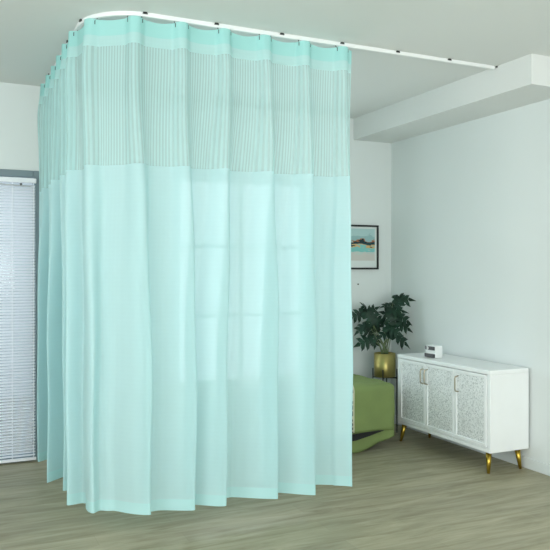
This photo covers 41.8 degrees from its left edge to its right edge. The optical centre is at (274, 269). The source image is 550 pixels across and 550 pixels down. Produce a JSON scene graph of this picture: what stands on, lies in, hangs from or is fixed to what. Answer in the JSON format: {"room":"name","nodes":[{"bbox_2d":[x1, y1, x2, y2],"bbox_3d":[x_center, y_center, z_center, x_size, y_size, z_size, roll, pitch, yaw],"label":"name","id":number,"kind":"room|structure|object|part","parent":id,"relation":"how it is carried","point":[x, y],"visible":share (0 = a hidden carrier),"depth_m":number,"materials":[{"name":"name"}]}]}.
{"room":"hospital room","nodes":[
{"label":"hospital room","id":0,"kind":"room"},
{"bbox_2d":[0,82,390,382],"bbox_3d":[-1.772,0.020,5.054,6.350,2.600,0.180,0,0,-25],"label":"wall","id":1,"kind":"structure","parent":0,"point":[370,162],"depth_m":6.12,"materials":[{"name":"paint"}]},
{"bbox_2d":[0,169,38,463],"bbox_3d":[-2.385,0.316,4.691,1.632,2.008,0.062,0,0,-25],"label":"window","id":2,"kind":"structure","parent":1,"relation":"in","point":[3,172],"depth_m":4.99,"materials":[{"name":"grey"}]},
{"bbox_2d":[0,177,35,463],"bbox_3d":[-2.362,0.339,4.630,1.582,1.938,0.048,0,0,-25],"label":"blind","id":3,"kind":"object","parent":2,"relation":"attached to","point":[21,232],"visible":1,"depth_m":4.92,"materials":[{"name":"white plastic"}]},
{"bbox_3d":[-1.767,-0.578,4.894,0.205,0.016,0.007,0,0,-25],"label":"tilt rod","id":4,"kind":"part","parent":3,"relation":"part of","materials":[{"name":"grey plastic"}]},
{"bbox_3d":[-2.366,1.299,4.639,1.582,0.018,0.024,0,0,-25],"label":"rail","id":5,"kind":"part","parent":3,"relation":"part of","materials":[{"name":"white plastic"}]},
{"bbox_2d":[351,225,378,268],"bbox_3d":[0.637,-0.194,6.061,0.548,0.377,0.023,0,0,-25],"label":"framed picture","id":6,"kind":"object","parent":1,"relation":"attached to","point":[364,238],"visible":0.48,"depth_m":6.12,"materials":[{"name":"multicoloured paper"}]},
{"bbox_2d":[351,228,374,260],"bbox_3d":[0.637,-0.215,6.061,0.478,0.270,0.002,0,0,-25],"label":"print","id":7,"kind":"object","parent":6,"relation":"attached to","point":[362,239],"depth_m":6.11},
{"bbox_2d":[0,397,549,549],"bbox_3d":[-0.427,1.380,2.696,9.500,0.120,10.750,0,0,-25],"label":"floor","id":8,"kind":"structure","parent":0,"point":[418,491],"depth_m":3.89,"materials":[{"name":"brown wood"}]},
{"bbox_2d":[352,374,394,452],"bbox_3d":[-0.030,1.074,5.300,1.730,0.492,0.764,0,0,-25],"label":"bed","id":9,"kind":"object","parent":8,"relation":"on","point":[374,409],"visible":0.19,"depth_m":5.25,"materials":[{"name":"green fabric"}]},
{"bbox_2d":[352,386,354,432],"bbox_3d":[0.093,0.991,5.298,0.738,0.348,0.678,0,0,-25],"label":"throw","id":10,"kind":"object","parent":9,"relation":"on","point":[353,424],"visible":0.06,"depth_m":5.15,"materials":[{"name":"beige fabric"}]},
{"bbox_2d":[372,368,397,432],"bbox_3d":[0.897,1.062,5.877,0.148,0.517,0.148,0,0,-28],"label":"plant stand","id":11,"kind":"object","parent":8,"relation":"on","point":[396,377],"visible":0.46,"depth_m":5.84,"materials":[{"name":"black metal"}]},
{"bbox_2d":[352,293,414,377],"bbox_3d":[0.870,0.528,5.880,0.574,0.681,0.214,0,0,5],"label":"potted plant","id":12,"kind":"object","parent":11,"relation":"on","point":[385,360],"visible":0.99,"depth_m":5.84,"materials":[{"name":"green plant"}]},
{"bbox_2d":[374,352,395,377],"bbox_3d":[0.897,0.772,5.877,0.176,0.191,0.176,0,0,-25],"label":"pot","id":13,"kind":"object","parent":12,"relation":"attached to","point":[386,361],"depth_m":5.81,"materials":[{"name":"gold metal"}]},
{"bbox_3d":[0.990,1.062,5.847,0.009,0.517,0.009,0,0,43],"label":"leg","id":14,"kind":"part","parent":11,"relation":"part of","materials":[{"name":"black metal"}]},
{"bbox_2d":[398,352,528,473],"bbox_3d":[1.296,0.985,5.152,0.366,0.674,1.030,0,0,-25],"label":"sideboard","id":15,"kind":"object","parent":8,"relation":"on","point":[481,405],"visible":0.98,"depth_m":4.84,"materials":[{"name":"white paint"}]},
{"bbox_3d":[0.990,1.248,5.545,0.061,0.148,0.041,0,0,8],"label":"leg","id":16,"kind":"part","parent":15,"relation":"part of","materials":[{"name":"gold metal"}]},
{"bbox_3d":[1.034,0.913,5.387,0.009,0.421,0.271,0,0,-25],"label":"mosaic panel","id":17,"kind":"part","parent":15,"relation":"part of","materials":[{"name":"silver metal"}]},
{"bbox_3d":[1.032,0.913,5.386,0.020,0.469,0.319,0,0,-25],"label":"door","id":18,"kind":"part","parent":15,"relation":"part of","materials":[{"name":"white paint"}]},
{"bbox_3d":[1.089,0.774,5.206,0.036,0.117,0.009,0,0,-25],"label":"handle","id":19,"kind":"part","parent":15,"relation":"part of","materials":[{"name":"gold metal"}]},
{"bbox_2d":[424,344,441,357],"bbox_3d":[1.171,0.602,5.325,0.090,0.092,0.110,0,0,-29],"label":"camera","id":20,"kind":"object","parent":15,"relation":"on","point":[432,351],"visible":1,"depth_m":5.29,"materials":[{"name":"white plastic"}]},
{"bbox_3d":[1.169,0.913,5.093,0.020,0.469,0.319,0,0,-25],"label":"door","id":21,"kind":"part","parent":15,"relation":"part of","materials":[{"name":"white paint"}]},
{"bbox_3d":[1.170,0.913,5.094,0.009,0.421,0.271,0,0,-25],"label":"mosaic panel","id":22,"kind":"part","parent":15,"relation":"part of","materials":[{"name":"silver metal"}]},
{"bbox_3d":[1.305,0.913,4.800,0.020,0.469,0.319,0,0,-25],"label":"door","id":23,"kind":"part","parent":15,"relation":"part of","materials":[{"name":"white paint"}]},
{"bbox_3d":[1.306,0.913,4.801,0.009,0.421,0.271,0,0,-25],"label":"mosaic panel","id":24,"kind":"part","parent":15,"relation":"part of","materials":[{"name":"silver metal"}]},
{"bbox_3d":[1.394,1.248,4.689,0.041,0.147,0.057,0,0,-2],"label":"leg","id":25,"kind":"part","parent":15,"relation":"part of","materials":[{"name":"gold metal"}]},
{"bbox_3d":[1.614,1.249,4.794,0.042,0.146,0.051,0,0,-25],"label":"leg","id":26,"kind":"part","parent":15,"relation":"part of","materials":[{"name":"gold metal"}]},
{"bbox_2d":[0,0,549,118],"bbox_3d":[-0.091,-1.340,1.441,6.350,0.120,8.190,0,0,-25],"label":"ceiling","id":27,"kind":"structure","parent":0,"point":[33,33],"depth_m":3.80,"materials":[{"name":"paint"}]},
{"bbox_2d":[44,11,497,83],"bbox_3d":[-0.201,-1.270,4.125,3.061,0.020,1.301,0,0,9],"label":"rail","id":28,"kind":"object","parent":27,"relation":"attached to","point":[80,23],"visible":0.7,"depth_m":3.88,"materials":[{"name":"white plastic"}]},
{"bbox_2d":[37,16,352,514],"bbox_3d":[-0.750,-0.021,4.034,2.210,2.477,1.015,0,0,23],"label":"curtain","id":29,"kind":"object","parent":28,"relation":"hanging from","point":[195,330],"visible":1,"depth_m":3.73,"materials":[{"name":"fabric"}]},
{"bbox_3d":[-0.759,-0.819,4.037,2.190,0.593,1.014,0,0,23],"label":"panel","id":30,"kind":"part","parent":29,"relation":"part of","materials":[{"name":"teal fabric"}]},
{"bbox_3d":[-0.727,0.319,4.015,2.167,1.682,0.999,0,0,22],"label":"sheer panel","id":31,"kind":"part","parent":29,"relation":"part of","materials":[{"name":"fabric"}]},
{"bbox_2d":[391,99,549,463],"bbox_3d":[2.761,0.020,2.658,0.150,2.600,7.990,0,0,-25],"label":"wall","id":32,"kind":"structure","parent":0,"point":[470,201],"depth_m":5.22,"materials":[{"name":"paint"}]},
{"bbox_2d":[354,54,549,142],"bbox_3d":[1.262,-1.190,5.253,0.380,0.180,2.020,0,0,-25],"label":"beam","id":33,"kind":"structure","parent":32,"relation":"attached to","point":[525,80],"depth_m":4.93,"materials":[{"name":"paint"}]},
{"bbox_2d":[394,415,549,475],"bbox_3d":[2.659,1.284,2.685,0.014,0.072,7.826,0,0,-25],"label":"baseboard","id":34,"kind":"structure","parent":32,"relation":"attached to","point":[510,457],"depth_m":4.90,"materials":[{"name":"white paint"}]},
{"label":"outside","id":35,"kind":"structure","parent":0,"visible":0},
{"bbox_2d":[0,177,31,396],"bbox_3d":[-4.663,-0.230,6.764,5.250,3.300,0.200,0,0,-25],"label":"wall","id":36,"kind":"structure","parent":35,"point":[15,177],"depth_m":7.56,"materials":[{"name":"white paint"}]}
]}

